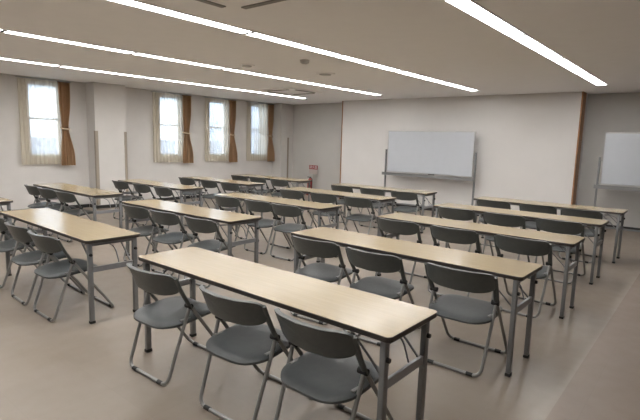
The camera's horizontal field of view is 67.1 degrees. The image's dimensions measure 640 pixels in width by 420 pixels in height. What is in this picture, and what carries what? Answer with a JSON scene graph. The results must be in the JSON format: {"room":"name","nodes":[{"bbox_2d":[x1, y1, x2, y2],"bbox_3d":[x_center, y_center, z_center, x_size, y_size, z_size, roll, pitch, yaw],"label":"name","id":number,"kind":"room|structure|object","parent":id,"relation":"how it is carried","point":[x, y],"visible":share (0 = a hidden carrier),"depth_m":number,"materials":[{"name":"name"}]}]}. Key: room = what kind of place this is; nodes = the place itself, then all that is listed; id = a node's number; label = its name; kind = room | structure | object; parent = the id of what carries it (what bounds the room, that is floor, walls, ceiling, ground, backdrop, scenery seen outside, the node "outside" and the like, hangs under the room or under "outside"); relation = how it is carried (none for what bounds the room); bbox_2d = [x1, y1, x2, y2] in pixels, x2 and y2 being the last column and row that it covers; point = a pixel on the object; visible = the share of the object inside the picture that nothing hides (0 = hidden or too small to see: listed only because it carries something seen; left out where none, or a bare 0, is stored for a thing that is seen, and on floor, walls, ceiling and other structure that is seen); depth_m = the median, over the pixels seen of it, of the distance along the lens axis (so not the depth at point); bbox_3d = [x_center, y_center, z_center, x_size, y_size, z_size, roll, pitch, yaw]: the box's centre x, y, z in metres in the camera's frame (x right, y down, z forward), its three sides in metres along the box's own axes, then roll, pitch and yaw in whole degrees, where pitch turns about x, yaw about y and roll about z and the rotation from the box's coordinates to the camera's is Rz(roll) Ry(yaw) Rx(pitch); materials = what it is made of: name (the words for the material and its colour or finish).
{"room":"classroom","nodes":[
{"label":"classroom","id":0,"kind":"room"},
{"bbox_2d":[85,82,125,204],"bbox_3d":[-4.552,-1.364,10.335,0.350,2.600,0.680,8,10,39],"label":"wall pillar","id":1,"kind":"structure","parent":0,"point":[105,102],"depth_m":10.15,"materials":[{"name":"paint"}]},
{"bbox_2d":[94,131,100,204],"bbox_3d":[-4.646,-0.873,10.060,0.056,1.540,0.061,8,10,39],"label":"trim","id":2,"kind":"structure","parent":1,"relation":"attached to","point":[96,145],"depth_m":10.03,"materials":[{"name":"beige"}]},
{"bbox_2d":[124,132,128,200],"bbox_3d":[-4.247,-0.930,10.545,0.056,1.540,0.061,8,10,39],"label":"trim","id":3,"kind":"structure","parent":1,"relation":"attached to","point":[125,133],"depth_m":10.50,"materials":[{"name":"beige"}]},
{"bbox_2d":[0,73,272,210],"bbox_3d":[-5.631,-1.272,9.472,0.220,2.600,14.450,8,10,39],"label":"wall","id":4,"kind":"structure","parent":0,"point":[139,106],"depth_m":10.88,"materials":[{"name":"paint"}]},
{"bbox_2d":[15,76,70,82],"bbox_3d":[-5.358,-2.528,9.352,0.075,0.018,1.000,8,10,39],"label":"rail","id":5,"kind":"object","parent":4,"relation":"attached to","point":[15,76],"visible":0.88,"depth_m":9.31,"materials":[{"name":"silver metal"}]},
{"bbox_2d":[17,77,61,164],"bbox_3d":[-5.426,-1.700,9.370,0.023,1.618,0.750,8,10,39],"label":"lace curtain","id":6,"kind":"object","parent":5,"relation":"hanging from","point":[38,100],"visible":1,"depth_m":9.35,"materials":[{"name":"fabric"}]},
{"bbox_2d":[58,82,75,164],"bbox_3d":[-5.090,-1.722,9.688,0.099,1.640,0.270,8,10,39],"label":"drape","id":7,"kind":"object","parent":5,"relation":"hanging from","point":[67,149],"visible":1,"depth_m":9.66,"materials":[{"name":"brown fabric"}]},
{"bbox_2d":[151,91,190,95],"bbox_3d":[-3.556,-2.787,11.538,0.075,0.018,1.090,8,10,39],"label":"rail","id":8,"kind":"object","parent":4,"relation":"attached to","point":[151,91],"visible":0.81,"depth_m":11.46,"materials":[{"name":"silver metal"}]},
{"bbox_2d":[152,92,182,161],"bbox_3d":[-3.630,-1.958,11.548,0.023,1.618,0.820,8,10,39],"label":"lace curtain","id":9,"kind":"object","parent":8,"relation":"hanging from","point":[167,108],"visible":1,"depth_m":11.53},
{"bbox_2d":[181,95,193,162],"bbox_3d":[-3.265,-1.984,11.901,0.099,1.640,0.290,8,10,39],"label":"drape","id":10,"kind":"object","parent":8,"relation":"hanging from","point":[187,146],"visible":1,"depth_m":11.87,"materials":[{"name":"brown fabric"}]},
{"bbox_2d":[131,189,271,200],"bbox_3d":[-2.979,-0.380,12.727,0.012,0.070,4.770,8,10,39],"label":"baseboard","id":11,"kind":"structure","parent":4,"relation":"attached to","point":[197,196],"depth_m":12.16,"materials":[{"name":"black"}]},
{"bbox_3d":[-2.631,-2.920,12.660,0.075,0.018,1.050,8,10,39],"label":"rail","id":12,"kind":"object","parent":4,"relation":"attached to","visible":0},
{"bbox_2d":[205,98,228,161],"bbox_3d":[-2.699,-2.092,12.677,0.023,1.618,0.800,8,10,39],"label":"lace curtain","id":13,"kind":"object","parent":12,"relation":"hanging from","point":[216,110],"visible":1,"depth_m":12.66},
{"bbox_2d":[228,100,237,161],"bbox_3d":[-2.346,-2.116,13.015,0.099,1.640,0.270,8,10,39],"label":"drape","id":14,"kind":"object","parent":12,"relation":"hanging from","point":[233,157],"visible":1,"depth_m":12.98,"materials":[{"name":"brown fabric"}]},
{"bbox_3d":[-1.721,-3.051,13.762,0.075,0.018,1.060,8,10,39],"label":"rail","id":15,"kind":"object","parent":4,"relation":"attached to","visible":0},
{"bbox_2d":[246,102,267,160],"bbox_3d":[-1.790,-2.223,13.780,0.023,1.618,0.810,8,10,39],"label":"lace curtain","id":16,"kind":"object","parent":15,"relation":"hanging from","point":[257,113],"visible":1,"depth_m":13.77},
{"bbox_2d":[267,104,274,160],"bbox_3d":[-1.434,-2.247,14.121,0.099,1.640,0.270,8,10,39],"label":"drape","id":17,"kind":"object","parent":15,"relation":"hanging from","point":[270,155],"visible":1,"depth_m":14.09,"materials":[{"name":"brown fabric"}]},
{"bbox_2d":[272,103,293,189],"bbox_3d":[-1.124,-1.856,14.492,0.350,2.600,0.520,8,10,39],"label":"wall pillar","id":18,"kind":"structure","parent":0,"point":[283,113],"depth_m":14.30,"materials":[{"name":"paint"}]},
{"bbox_2d":[292,103,341,189],"bbox_3d":[-0.050,-1.768,14.084,2.540,2.600,0.200,8,10,39],"label":"wall","id":19,"kind":"structure","parent":0,"point":[316,127],"depth_m":13.95,"materials":[{"name":"paint"}]},
{"bbox_2d":[0,192,639,419],"bbox_3d":[-0.249,0.837,5.283,14.400,0.100,14.450,8,10,39],"label":"floor","id":20,"kind":"structure","parent":0,"point":[584,364],"depth_m":3.51,"materials":[{"name":"plastic"}]},
{"bbox_2d":[0,197,12,255],"bbox_3d":[-4.747,0.136,6.485,2.060,0.700,0.472,8,10,39],"label":"folding table","id":21,"kind":"object","parent":20,"relation":"on","point":[3,201],"visible":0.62,"depth_m":5.97,"materials":[{"name":"brown wood"}]},
{"bbox_2d":[0,218,56,287],"bbox_3d":[-3.128,0.383,5.003,0.516,0.719,0.581,8,10,39],"label":"folding chair","id":22,"kind":"object","parent":20,"relation":"on","point":[9,245],"visible":0.52,"depth_m":4.80,"materials":[{"name":"grey plastic"}]},
{"bbox_2d":[24,184,60,229],"bbox_3d":[-4.450,-0.057,7.849,0.516,0.719,0.581,8,10,38],"label":"folding chair","id":23,"kind":"object","parent":20,"relation":"on","point":[32,190],"visible":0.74,"depth_m":7.64,"materials":[{"name":"plastic"}]},
{"bbox_2d":[4,221,85,305],"bbox_3d":[-2.604,0.462,4.547,0.516,0.719,0.581,9,11,41],"label":"folding chair","id":24,"kind":"object","parent":20,"relation":"on","point":[20,234],"visible":0.8,"depth_m":4.38,"materials":[{"name":"grey plastic"}]},
{"bbox_2d":[37,187,75,235],"bbox_3d":[-4.048,0.001,7.515,0.516,0.719,0.581,8,10,37],"label":"folding chair","id":25,"kind":"object","parent":20,"relation":"on","point":[48,194],"visible":0.71,"depth_m":7.29,"materials":[{"name":"grey plastic"}]},
{"bbox_2d":[0,208,139,323],"bbox_3d":[-2.480,0.456,4.679,2.060,0.700,0.472,8,11,40],"label":"folding table","id":26,"kind":"object","parent":20,"relation":"on","point":[91,233],"visible":0.87,"depth_m":4.21,"materials":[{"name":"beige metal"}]},
{"bbox_2d":[27,230,113,321],"bbox_3d":[-2.175,0.525,4.188,0.516,0.719,0.581,8,10,40],"label":"folding chair","id":27,"kind":"object","parent":20,"relation":"on","point":[68,267],"visible":0.95,"depth_m":4.01,"materials":[{"name":"grey plastic"}]},
{"bbox_2d":[54,190,92,241],"bbox_3d":[-3.569,0.070,7.128,0.516,0.719,0.581,8,10,37],"label":"folding chair","id":28,"kind":"object","parent":20,"relation":"on","point":[64,197],"visible":0.76,"depth_m":6.91,"materials":[{"name":"grey plastic"}]},
{"bbox_2d":[33,183,123,228],"bbox_3d":[-3.814,0.010,7.558,2.060,0.700,0.472,8,10,38],"label":"folding table","id":29,"kind":"object","parent":20,"relation":"on","point":[89,192],"visible":0.62,"depth_m":7.09,"materials":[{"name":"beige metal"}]},
{"bbox_2d":[112,180,141,220],"bbox_3d":[-3.559,-0.199,9.027,0.516,0.719,0.581,8,11,40],"label":"folding chair","id":30,"kind":"object","parent":20,"relation":"on","point":[118,185],"visible":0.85,"depth_m":8.80,"materials":[{"name":"grey plastic"}]},
{"bbox_2d":[132,183,157,225],"bbox_3d":[-3.007,-0.120,8.575,0.516,0.719,0.581,8,11,40],"label":"folding chair","id":31,"kind":"object","parent":20,"relation":"on","point":[140,188],"visible":0.47,"depth_m":8.31,"materials":[{"name":"grey plastic"}]},
{"bbox_2d":[122,204,173,266],"bbox_3d":[-2.104,0.279,5.938,0.516,0.719,0.581,8,10,38],"label":"folding chair","id":32,"kind":"object","parent":20,"relation":"on","point":[133,212],"visible":0.8,"depth_m":5.72,"materials":[{"name":"grey plastic"}]},
{"bbox_2d":[118,179,203,230],"bbox_3d":[-2.911,-0.128,8.713,2.060,0.700,0.472,8,10,39],"label":"folding table","id":33,"kind":"object","parent":20,"relation":"on","point":[182,188],"visible":0.58,"depth_m":8.25,"materials":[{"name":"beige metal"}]},
{"bbox_2d":[126,262,212,385],"bbox_3d":[-0.956,0.697,3.221,0.516,0.719,0.581,8,10,38],"label":"folding chair","id":34,"kind":"object","parent":20,"relation":"on","point":[174,311],"visible":0.92,"depth_m":3.04,"materials":[{"name":"grey plastic"}]},
{"bbox_2d":[153,186,186,228],"bbox_3d":[-2.498,-0.046,8.157,0.516,0.719,0.581,9,11,40],"label":"folding chair","id":35,"kind":"object","parent":20,"relation":"on","point":[160,191],"visible":0.5,"depth_m":7.88,"materials":[{"name":"grey plastic"}]},
{"bbox_2d":[149,209,198,275],"bbox_3d":[-1.644,0.344,5.575,0.516,0.719,0.581,8,10,38],"label":"folding chair","id":36,"kind":"object","parent":20,"relation":"on","point":[161,218],"visible":0.91,"depth_m":5.37,"materials":[{"name":"grey plastic"}]},
{"bbox_2d":[122,199,261,262],"bbox_3d":[-1.585,0.331,5.735,2.060,0.700,0.472,8,10,38],"label":"folding table","id":37,"kind":"object","parent":20,"relation":"on","point":[231,219],"visible":0.74,"depth_m":5.36,"materials":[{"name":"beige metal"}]},
{"bbox_2d":[178,177,209,207],"bbox_3d":[-2.662,-0.333,10.150,0.516,0.719,0.581,8,10,39],"label":"folding chair","id":38,"kind":"object","parent":20,"relation":"on","point":[184,181],"visible":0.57,"depth_m":9.91,"materials":[{"name":"grey plastic"}]},
{"bbox_2d":[184,215,235,287],"bbox_3d":[-1.149,0.411,5.194,0.516,0.719,0.581,8,10,38],"label":"folding chair","id":39,"kind":"object","parent":20,"relation":"on","point":[194,224],"visible":0.75,"depth_m":4.98,"materials":[{"name":"grey plastic"}]},
{"bbox_2d":[200,179,232,211],"bbox_3d":[-2.101,-0.254,9.700,0.516,0.719,0.581,8,11,40],"label":"folding chair","id":40,"kind":"object","parent":20,"relation":"on","point":[205,183],"visible":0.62,"depth_m":9.47,"materials":[{"name":"grey plastic"}]},
{"bbox_2d":[182,176,264,217],"bbox_3d":[-2.007,-0.262,9.838,2.060,0.700,0.472,8,10,39],"label":"folding table","id":41,"kind":"object","parent":20,"relation":"on","point":[247,184],"visible":0.46,"depth_m":9.46,"materials":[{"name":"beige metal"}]},
{"bbox_2d":[214,195,254,241],"bbox_3d":[-1.247,0.137,7.109,0.516,0.719,0.581,8,10,37],"label":"folding chair","id":42,"kind":"object","parent":20,"relation":"on","point":[231,202],"visible":0.47,"depth_m":6.86,"materials":[{"name":"grey plastic"}]},
{"bbox_2d":[220,182,251,211],"bbox_3d":[-1.617,-0.184,9.303,0.516,0.719,0.581,8,10,39],"label":"folding chair","id":43,"kind":"object","parent":20,"relation":"on","point":[225,186],"visible":0.36,"depth_m":9.03,"materials":[{"name":"grey plastic"}]},
{"bbox_2d":[231,175,253,206],"bbox_3d":[-1.762,-0.458,11.210,0.516,0.719,0.581,8,10,39],"label":"folding chair","id":44,"kind":"object","parent":20,"relation":"on","point":[234,177],"visible":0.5,"depth_m":10.95,"materials":[{"name":"grey plastic"}]},
{"bbox_2d":[199,285,293,419],"bbox_3d":[-0.379,0.775,2.780,0.516,0.719,0.581,8,10,37],"label":"folding chair","id":45,"kind":"object","parent":20,"relation":"on","point":[249,341],"visible":0.91,"depth_m":2.60,"materials":[{"name":"grey plastic"}]},
{"bbox_2d":[249,177,272,195],"bbox_3d":[-1.282,-0.390,10.823,0.516,0.719,0.581,8,10,39],"label":"folding chair","id":46,"kind":"object","parent":20,"relation":"on","point":[252,179],"visible":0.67,"depth_m":10.59,"materials":[{"name":"grey plastic"}]},
{"bbox_2d":[244,199,291,253],"bbox_3d":[-0.744,0.206,6.726,0.516,0.719,0.581,8,10,38],"label":"folding chair","id":47,"kind":"object","parent":20,"relation":"on","point":[256,206],"visible":0.91,"depth_m":6.52,"materials":[{"name":"grey plastic"}]},
{"bbox_2d":[234,174,311,211],"bbox_3d":[-1.116,-0.389,10.909,2.060,0.700,0.472,8,10,39],"label":"folding table","id":48,"kind":"object","parent":20,"relation":"on","point":[298,181],"visible":0.42,"depth_m":10.52,"materials":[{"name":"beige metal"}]},
{"bbox_2d":[214,192,341,262],"bbox_3d":[-0.663,0.198,6.862,2.060,0.700,0.472,8,10,38],"label":"folding table","id":49,"kind":"object","parent":20,"relation":"on","point":[305,205],"visible":0.61,"depth_m":6.52,"materials":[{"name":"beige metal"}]},
{"bbox_2d":[270,179,289,211],"bbox_3d":[-0.774,-0.318,10.420,0.516,0.719,0.581,8,10,38],"label":"folding chair","id":50,"kind":"object","parent":20,"relation":"on","point":[275,182],"visible":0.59,"depth_m":10.18,"materials":[{"name":"grey plastic"}]},
{"bbox_2d":[138,247,436,419],"bbox_3d":[-0.350,0.761,2.944,2.060,0.700,0.472,8,10,39],"label":"folding table","id":51,"kind":"object","parent":20,"relation":"on","point":[386,320],"visible":0.91,"depth_m":2.55,"materials":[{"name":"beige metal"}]},
{"bbox_2d":[270,203,312,260],"bbox_3d":[-0.344,0.264,6.397,0.516,0.719,0.581,8,10,39],"label":"folding chair","id":52,"kind":"object","parent":20,"relation":"on","point":[281,210],"visible":0.87,"depth_m":6.22,"materials":[{"name":"grey plastic"}]},
{"bbox_2d":[280,189,316,227],"bbox_3d":[-0.390,-0.008,8.306,0.516,0.719,0.581,8,10,38],"label":"folding chair","id":53,"kind":"object","parent":20,"relation":"on","point":[290,194],"visible":0.4,"depth_m":8.06,"materials":[{"name":"grey plastic"}]},
{"bbox_2d":[306,165,317,194],"bbox_3d":[-0.254,-0.855,13.840,0.310,0.850,0.200,8,10,39],"label":"fire extinguisher","id":54,"kind":"object","parent":20,"relation":"on","point":[312,168],"visible":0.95,"depth_m":13.85,"materials":[{"name":"red"}]},
{"bbox_2d":[290,235,352,324],"bbox_3d":[0.048,0.574,4.287,0.516,0.719,0.581,8,10,36],"label":"folding chair","id":55,"kind":"object","parent":20,"relation":"on","point":[330,273],"visible":0.87,"depth_m":4.10,"materials":[{"name":"grey plastic"}]},
{"bbox_2d":[310,192,347,230],"bbox_3d":[0.142,0.067,7.881,0.516,0.719,0.581,8,10,38],"label":"folding chair","id":56,"kind":"object","parent":20,"relation":"on","point":[316,197],"visible":0.59,"depth_m":7.66,"materials":[{"name":"grey plastic"}]},
{"bbox_2d":[274,308,393,419],"bbox_3d":[0.072,0.837,2.430,0.516,0.719,0.581,9,11,41],"label":"folding chair","id":57,"kind":"object","parent":20,"relation":"on","point":[329,372],"visible":0.96,"depth_m":2.26,"materials":[{"name":"grey plastic"}]},
{"bbox_2d":[281,187,396,238],"bbox_3d":[0.250,0.061,8.007,2.060,0.700,0.472,8,10,38],"label":"folding table","id":58,"kind":"object","parent":20,"relation":"on","point":[382,199],"visible":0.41,"depth_m":7.65,"materials":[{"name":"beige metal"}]},
{"bbox_2d":[330,184,360,222],"bbox_3d":[0.512,-0.137,9.393,0.516,0.719,0.581,8,11,40],"label":"folding chair","id":59,"kind":"object","parent":20,"relation":"on","point":[341,188],"visible":0.49,"depth_m":9.17,"materials":[{"name":"grey plastic"}]},
{"bbox_2d":[344,196,377,233],"bbox_3d":[0.666,0.142,7.460,0.516,0.719,0.581,8,10,39],"label":"folding chair","id":60,"kind":"object","parent":20,"relation":"on","point":[349,201],"visible":0.81,"depth_m":7.25,"materials":[{"name":"grey plastic"}]},
{"bbox_2d":[359,187,389,227],"bbox_3d":[1.039,-0.061,8.962,0.516,0.719,0.581,8,10,39],"label":"folding chair","id":61,"kind":"object","parent":20,"relation":"on","point":[370,191],"visible":0.62,"depth_m":8.74,"materials":[{"name":"grey plastic"}]},
{"bbox_2d":[343,247,420,345],"bbox_3d":[0.504,0.644,3.880,0.516,0.719,0.581,8,10,39],"label":"folding chair","id":62,"kind":"object","parent":20,"relation":"on","point":[370,261],"visible":0.83,"depth_m":3.70,"materials":[{"name":"grey plastic"}]},
{"bbox_2d":[331,183,436,232],"bbox_3d":[1.143,-0.068,9.091,2.060,0.700,0.472,8,10,39],"label":"folding table","id":63,"kind":"object","parent":20,"relation":"on","point":[423,194],"visible":0.55,"depth_m":8.65,"materials":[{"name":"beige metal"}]},
{"bbox_2d":[375,218,426,283],"bbox_3d":[0.936,0.441,5.401,0.516,0.719,0.581,8,10,38],"label":"folding chair","id":64,"kind":"object","parent":20,"relation":"on","point":[386,225],"visible":0.5,"depth_m":5.15,"materials":[{"name":"grey plastic"}]},
{"bbox_2d":[391,191,424,229],"bbox_3d":[1.548,0.013,8.543,0.516,0.719,0.581,8,10,38],"label":"folding chair","id":65,"kind":"object","parent":20,"relation":"on","point":[407,196],"visible":0.8,"depth_m":8.32,"materials":[{"name":"grey plastic"}]},
{"bbox_2d":[291,227,542,376],"bbox_3d":[0.652,0.644,3.971,2.060,0.700,0.472,8,10,39],"label":"folding table","id":66,"kind":"object","parent":20,"relation":"on","point":[518,271],"visible":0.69,"depth_m":3.56,"materials":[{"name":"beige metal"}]},
{"bbox_2d":[382,131,476,207],"bbox_3d":[2.401,-0.863,10.921,2.280,1.830,0.480,8,10,39],"label":"whiteboard","id":67,"kind":"object","parent":20,"relation":"on","point":[448,154],"visible":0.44,"depth_m":10.83,"materials":[{"name":"silver metal"}]},
{"bbox_2d":[382,172,474,180],"bbox_3d":[2.395,-0.767,10.931,2.280,0.069,0.086,8,10,39],"label":"tray","id":68,"kind":"object","parent":67,"relation":"on","point":[417,174],"depth_m":10.78,"materials":[{"name":"grey"}]},
{"bbox_2d":[428,225,480,296],"bbox_3d":[1.440,0.511,5.008,0.516,0.719,0.581,8,10,39],"label":"folding chair","id":69,"kind":"object","parent":20,"relation":"on","point":[451,235],"visible":0.56,"depth_m":4.76,"materials":[{"name":"grey plastic"}]},
{"bbox_2d":[438,207,481,253],"bbox_3d":[1.886,0.311,6.509,0.516,0.719,0.581,8,10,39],"label":"folding chair","id":70,"kind":"object","parent":20,"relation":"on","point":[448,213],"visible":0.46,"depth_m":6.26,"materials":[{"name":"grey plastic"}]},
{"bbox_2d":[424,262,507,376],"bbox_3d":[1.044,0.721,3.445,0.516,0.719,0.581,8,10,38],"label":"folding chair","id":71,"kind":"object","parent":20,"relation":"on","point":[468,310],"visible":0.96,"depth_m":3.28,"materials":[{"name":"grey plastic"}]},
{"bbox_2d":[377,213,584,318],"bbox_3d":[1.572,0.511,5.092,2.060,0.700,0.472,8,10,39],"label":"folding table","id":72,"kind":"object","parent":20,"relation":"on","point":[570,241],"visible":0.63,"depth_m":4.68,"materials":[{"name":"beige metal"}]},
{"bbox_2d":[477,199,512,246],"bbox_3d":[2.759,0.184,7.573,0.516,0.719,0.581,8,10,39],"label":"folding chair","id":73,"kind":"object","parent":20,"relation":"on","point":[480,202],"visible":0.35,"depth_m":7.34,"materials":[{"name":"grey plastic"}]},
{"bbox_2d":[482,212,529,261],"bbox_3d":[2.360,0.380,6.114,0.516,0.719,0.581,8,10,39],"label":"folding chair","id":74,"kind":"object","parent":20,"relation":"on","point":[505,220],"visible":0.52,"depth_m":5.89,"materials":[{"name":"grey plastic"}]},
{"bbox_2d":[433,203,608,284],"bbox_3d":[2.482,0.375,6.231,2.060,0.700,0.472,8,10,39],"label":"folding table","id":75,"kind":"object","parent":20,"relation":"on","point":[598,223],"visible":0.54,"depth_m":5.80,"materials":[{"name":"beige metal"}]},
{"bbox_2d":[491,234,556,317],"bbox_3d":[1.949,0.585,4.583,0.516,0.719,0.581,8,11,40],"label":"folding chair","id":76,"kind":"object","parent":20,"relation":"on","point":[521,246],"visible":0.6,"depth_m":4.36,"materials":[{"name":"grey plastic"}]},
{"bbox_2d":[519,203,556,229],"bbox_3d":[3.253,0.256,7.163,0.516,0.719,0.581,8,10,39],"label":"folding chair","id":77,"kind":"object","parent":20,"relation":"on","point":[523,206],"visible":0.38,"depth_m":6.95,"materials":[{"name":"grey plastic"}]},
{"bbox_2d":[473,196,627,262],"bbox_3d":[3.374,0.252,7.281,2.060,0.700,0.472,8,10,39],"label":"folding table","id":78,"kind":"object","parent":20,"relation":"on","point":[621,212],"visible":0.62,"depth_m":6.84,"materials":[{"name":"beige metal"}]},
{"bbox_2d":[535,218,585,283],"bbox_3d":[2.852,0.451,5.711,0.516,0.719,0.581,8,11,40],"label":"folding chair","id":79,"kind":"object","parent":20,"relation":"on","point":[548,225],"visible":0.56,"depth_m":5.50,"materials":[{"name":"grey plastic"}]},
{"bbox_2d":[558,208,602,262],"bbox_3d":[3.652,0.328,6.738,0.516,0.719,0.581,8,10,39],"label":"folding chair","id":80,"kind":"object","parent":20,"relation":"on","point":[564,211],"visible":0.47,"depth_m":6.52,"materials":[{"name":"grey plastic"}]},
{"bbox_2d":[590,133,639,231],"bbox_3d":[5.895,-0.364,8.098,2.280,1.830,0.480,8,10,39],"label":"whiteboard","id":81,"kind":"object","parent":20,"relation":"on","point":[621,152],"visible":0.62,"depth_m":8.56,"materials":[{"name":"silver metal"}]},
{"bbox_2d":[593,184,639,191],"bbox_3d":[5.891,-0.309,8.102,2.280,0.069,0.086,8,10,39],"label":"tray","id":82,"kind":"object","parent":81,"relation":"on","point":[635,187],"depth_m":8.55,"materials":[{"name":"grey"}]},
{"bbox_2d":[0,0,639,104],"bbox_3d":[-0.174,-1.835,4.905,14.400,0.100,14.450,8,10,39],"label":"ceiling","id":83,"kind":"structure","parent":0,"point":[435,39],"depth_m":5.47,"materials":[{"name":"paint"}]},
{"bbox_2d":[0,57,61,66],"bbox_3d":[-4.588,-2.209,7.059,0.170,0.008,1.485,8,10,39],"label":"recessed light","id":84,"kind":"object","parent":83,"relation":"in","point":[2,58],"visible":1,"depth_m":7.29,"materials":[{"name":"grey"}]},
{"bbox_2d":[2,30,136,53],"bbox_3d":[-2.887,-1.967,5.685,0.170,0.008,1.485,8,10,39],"label":"recessed light","id":85,"kind":"object","parent":83,"relation":"in","point":[6,31],"visible":0.99,"depth_m":5.61,"materials":[{"name":"grey"}]},
{"bbox_2d":[59,65,145,77],"bbox_3d":[-3.647,-2.345,8.200,0.170,0.008,1.485,8,10,39],"label":"recessed light","id":86,"kind":"object","parent":83,"relation":"in","point":[62,65],"visible":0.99,"depth_m":8.15,"materials":[{"name":"grey"}]},
{"bbox_2d":[146,77,212,85],"bbox_3d":[-2.706,-2.480,9.341,0.170,0.008,1.485,8,10,39],"label":"recessed light","id":87,"kind":"object","parent":83,"relation":"in","point":[146,77],"visible":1,"depth_m":9.29,"materials":[{"name":"grey"}]},
{"bbox_2d":[133,52,226,68],"bbox_3d":[-1.946,-2.102,6.826,0.170,0.008,1.485,8,10,39],"label":"recessed light","id":88,"kind":"object","parent":83,"relation":"in","point":[137,53],"visible":0.99,"depth_m":6.76,"materials":[{"name":"grey"}]},
{"bbox_2d":[108,0,254,33],"bbox_3d":[-1.186,-1.724,4.311,0.170,0.008,1.485,8,10,39],"label":"recessed light","id":89,"kind":"object","parent":83,"relation":"in","point":[134,3],"visible":1,"depth_m":4.27,"materials":[{"name":"grey"}]},
{"bbox_2d":[194,0,289,11],"bbox_3d":[-0.644,-1.566,3.378,0.960,0.030,0.960,8,10,39],"label":"air conditioner","id":90,"kind":"object","parent":83,"relation":"attached to","point":[230,5],"visible":1,"depth_m":3.76,"materials":[{"name":"grey"}]},
{"bbox_2d":[222,68,292,79],"bbox_3d":[-1.005,-2.237,7.967,0.170,0.008,1.485,8,10,39],"label":"recessed light","id":91,"kind":"object","parent":83,"relation":"in","point":[228,69],"visible":1,"depth_m":7.95,"materials":[{"name":"grey"}]},
{"bbox_2d":[260,88,321,94],"bbox_3d":[-0.624,-2.573,10.493,0.960,0.030,0.960,8,10,39],"label":"air conditioner","id":92,"kind":"object","parent":83,"relation":"attached to","point":[288,91],"visible":1,"depth_m":10.36,"materials":[{"name":"grey"}]},
{"bbox_2d":[274,90,306,93],"bbox_3d":[-0.625,-2.566,10.494,0.540,0.005,0.540,8,10,39],"label":"grille","id":93,"kind":"object","parent":92,"relation":"attached to","point":[283,91],"depth_m":10.44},
{"bbox_2d":[244,32,342,56],"bbox_3d":[-0.245,-1.860,5.452,0.170,0.008,1.485,8,10,39],"label":"recessed light","id":94,"kind":"object","parent":83,"relation":"in","point":[256,34],"visible":0.96,"depth_m":5.37,"materials":[{"name":"grey"}]},
{"bbox_2d":[287,79,342,88],"bbox_3d":[-0.065,-2.372,9.108,0.170,0.008,1.485,8,10,39],"label":"recessed light","id":95,"kind":"object","parent":83,"relation":"in","point":[293,80],"visible":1,"depth_m":9.08,"materials":[{"name":"grey"}]},
{"bbox_2d":[290,80,336,87],"bbox_3d":[-0.064,-2.375,9.108,0.144,0.002,1.440,8,10,39],"label":"diffuser","id":96,"kind":"object","parent":95,"relation":"attached to","point":[299,81],"depth_m":9.01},
{"bbox_2d":[341,88,380,95],"bbox_3d":[0.876,-2.508,10.249,0.170,0.008,1.485,8,10,39],"label":"recessed light","id":97,"kind":"object","parent":83,"relation":"in","point":[343,88],"visible":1,"depth_m":10.19,"materials":[{"name":"grey"}]},
{"bbox_2d":[343,89,377,94],"bbox_3d":[0.876,-2.510,10.248,0.144,0.002,1.440,8,10,39],"label":"diffuser","id":98,"kind":"object","parent":97,"relation":"attached to","point":[343,89],"depth_m":10.19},
{"bbox_2d":[334,55,403,71],"bbox_3d":[0.696,-1.995,6.593,0.170,0.008,1.485,8,10,39],"label":"recessed light","id":99,"kind":"object","parent":83,"relation":"in","point":[344,57],"visible":1,"depth_m":6.55,"materials":[{"name":"grey"}]},
{"bbox_2d":[396,71,445,82],"bbox_3d":[1.636,-2.130,7.734,0.170,0.008,1.485,8,10,39],"label":"recessed light","id":100,"kind":"object","parent":83,"relation":"in","point":[400,72],"visible":1,"depth_m":7.68,"materials":[{"name":"grey"}]},
{"bbox_2d":[440,82,479,90],"bbox_3d":[2.577,-2.265,8.875,0.170,0.008,1.485,8,10,39],"label":"recessed light","id":101,"kind":"object","parent":83,"relation":"in","point":[445,83],"visible":1,"depth_m":8.84,"materials":[{"name":"grey"}]},
{"bbox_2d":[443,0,526,36],"bbox_3d":[1.440,-1.619,4.091,0.170,0.008,1.485,8,10,39],"label":"recessed light","id":102,"kind":"object","parent":83,"relation":"in","point":[470,7],"visible":1,"depth_m":4.02,"materials":[{"name":"grey"}]},
{"bbox_2d":[510,34,564,59],"bbox_3d":[2.381,-1.754,5.231,0.170,0.008,1.485,8,10,39],"label":"recessed light","id":103,"kind":"object","parent":83,"relation":"in","point":[528,41],"visible":1,"depth_m":5.16,"materials":[{"name":"grey"}]},
{"bbox_2d":[550,58,589,74],"bbox_3d":[3.322,-1.890,6.372,0.170,0.008,1.485,8,10,39],"label":"recessed light","id":104,"kind":"object","parent":83,"relation":"in","point":[563,62],"visible":1,"depth_m":6.33,"materials":[{"name":"grey"}]},
{"bbox_2d":[578,74,607,85],"bbox_3d":[4.263,-2.025,7.513,0.170,0.008,1.485,8,10,39],"label":"recessed light","id":105,"kind":"object","parent":83,"relation":"in","point":[589,77],"visible":1,"depth_m":7.47,"materials":[{"name":"grey"}]},
{"bbox_2d":[341,92,587,214],"bbox_3d":[2.971,-1.292,11.324,5.625,2.600,0.700,8,10,39],"label":"wall","id":106,"kind":"structure","parent":0,"point":[526,144],"depth_m":10.34,"materials":[{"name":"paint"}]},
{"bbox_2d":[340,198,535,221],"bbox_3d":[2.710,-0.008,11.226,5.625,0.070,0.015,8,10,39],"label":"baseboard","id":107,"kind":"structure","parent":106,"relation":"attached to","point":[390,204],"depth_m":11.62,"materials":[{"name":"black"}]},
{"bbox_2d":[571,92,586,204],"bbox_3d":[5.015,-0.961,9.388,0.025,2.600,0.285,8,10,39],"label":"trim","id":108,"kind":"structure","parent":106,"relation":"attached to","point":[584,94],"depth_m":9.32,"materials":[{"name":"orange wood"}]},
{"bbox_2d":[577,92,639,227],"bbox_3d":[7.512,-0.690,7.976,5.700,2.600,0.200,8,10,39],"label":"wall","id":109,"kind":"structure","parent":0,"point":[608,112],"depth_m":9.39,"materials":[{"name":"paint"}]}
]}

